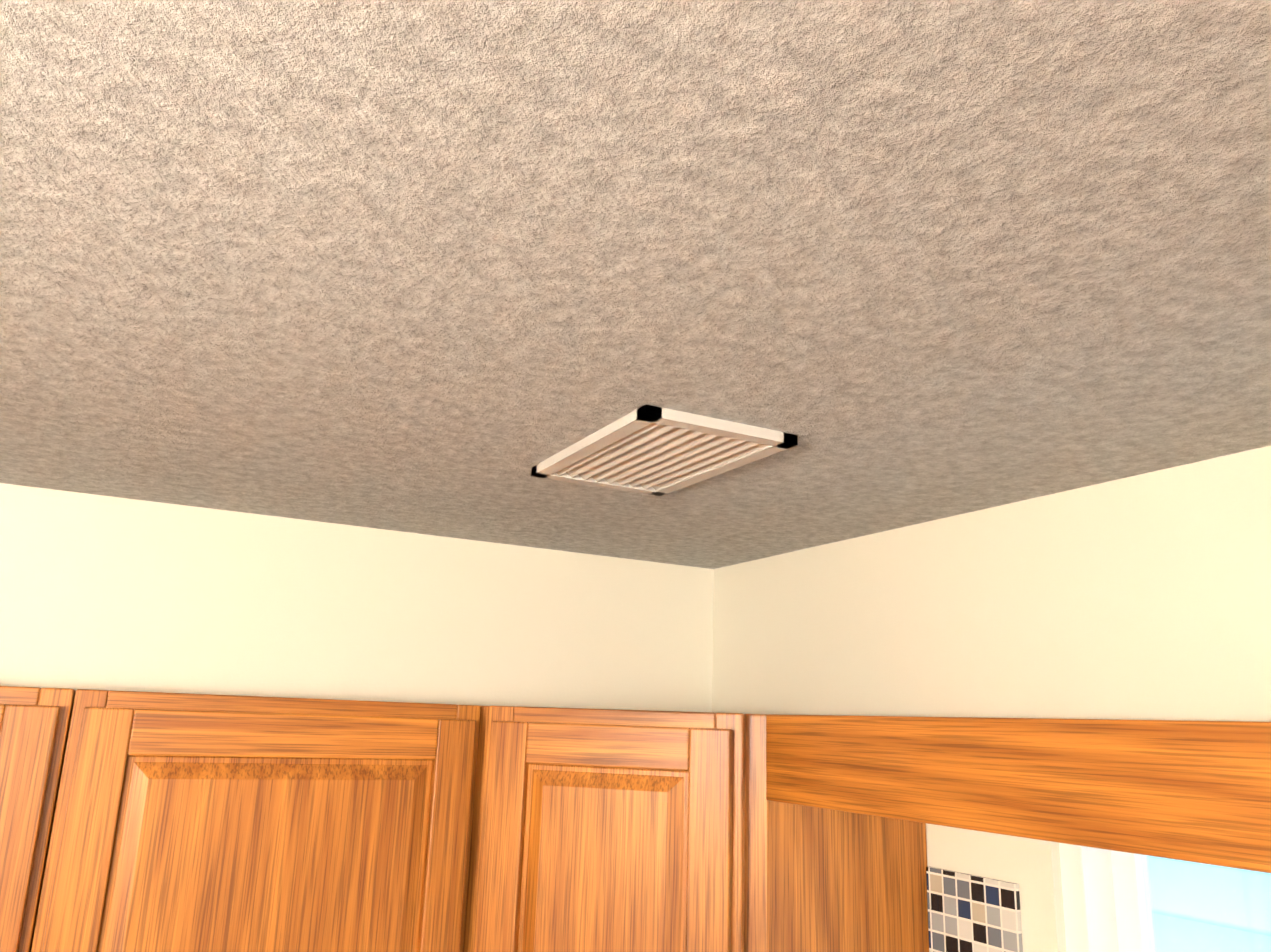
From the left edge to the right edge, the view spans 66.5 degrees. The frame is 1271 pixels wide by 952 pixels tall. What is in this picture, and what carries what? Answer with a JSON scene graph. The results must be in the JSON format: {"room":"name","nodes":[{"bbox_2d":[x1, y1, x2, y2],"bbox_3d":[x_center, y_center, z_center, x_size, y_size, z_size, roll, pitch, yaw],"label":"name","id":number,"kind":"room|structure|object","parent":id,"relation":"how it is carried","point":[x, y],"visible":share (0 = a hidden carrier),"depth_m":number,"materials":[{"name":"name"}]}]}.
{"room":"kitchen","nodes":[
{"label":"kitchen","id":0,"kind":"room"},
{"bbox_2d":[0,483,713,711],"bbox_3d":[-1.869,1.075,0.863,4.750,2.440,0.150,9,-16,-27],"label":"wall","id":1,"kind":"structure","parent":0,"point":[99,592],"depth_m":1.70,"materials":[{"name":"white paint"}]},
{"bbox_2d":[0,686,75,951],"bbox_3d":[-1.125,0.422,1.147,0.758,0.365,0.323,9,-16,-27],"label":"cabinet","id":2,"kind":"object","parent":1,"relation":"attached to","point":[34,725],"visible":0.88,"depth_m":1.18,"materials":[{"name":"brown wood"}]},
{"bbox_2d":[31,689,479,951],"bbox_3d":[-0.556,0.709,1.391,0.544,0.760,0.323,9,-16,-27],"label":"cabinet","id":3,"kind":"object","parent":1,"relation":"attached to","point":[185,822],"visible":1,"depth_m":1.29,"materials":[{"name":"brown wood"}]},
{"bbox_2d":[463,706,928,951],"bbox_3d":[0.020,0.763,1.526,0.610,0.760,0.610,9,-16,-27],"label":"cabinet","id":4,"kind":"object","parent":1,"relation":"attached to","point":[605,830],"visible":0.9,"depth_m":1.35,"materials":[{"name":"brown wood"}]},
{"bbox_2d":[766,714,1270,872],"bbox_3d":[0.447,0.281,0.881,0.020,0.115,1.094,9,-16,-27],"label":"valance","id":5,"kind":"object","parent":4,"relation":"attached to","point":[1193,791],"visible":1,"depth_m":0.94,"materials":[{"name":"brown wood"}]},
{"bbox_2d":[0,0,1270,568],"bbox_3d":[-0.539,-0.738,-1.329,4.600,0.080,5.600,9,-16,-27],"label":"ceiling","id":6,"kind":"structure","parent":0,"point":[454,268],"depth_m":0.70,"materials":[{"name":"beige paint"}]},
{"bbox_2d":[531,404,797,495],"bbox_3d":[0.024,-0.024,1.210,0.200,0.012,0.320,9,-16,-27],"label":"ceiling vent","id":7,"kind":"object","parent":6,"relation":"in","point":[651,450],"visible":0.96,"depth_m":1.17,"materials":[{"name":"white"}]},
{"bbox_2d":[712,446,1270,951],"bbox_3d":[1.512,0.828,-0.574,0.150,2.440,5.600,9,-16,-27],"label":"wall","id":8,"kind":"structure","parent":0,"point":[1144,596],"depth_m":1.34,"materials":[{"name":"white paint"}]},
{"bbox_2d":[926,866,1022,951],"bbox_3d":[0.321,1.062,1.509,0.008,0.907,0.746,9,-16,-27],"label":"backsplash","id":9,"kind":"structure","parent":8,"relation":"attached to","point":[970,913],"depth_m":1.33,"materials":[{"name":"multicoloured tile"}]},
{"bbox_2d":[1059,843,1270,951],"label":"window","id":10,"kind":"structure","parent":8,"relation":"in","point":[1106,901],"depth_m":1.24,"materials":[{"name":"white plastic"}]}
]}

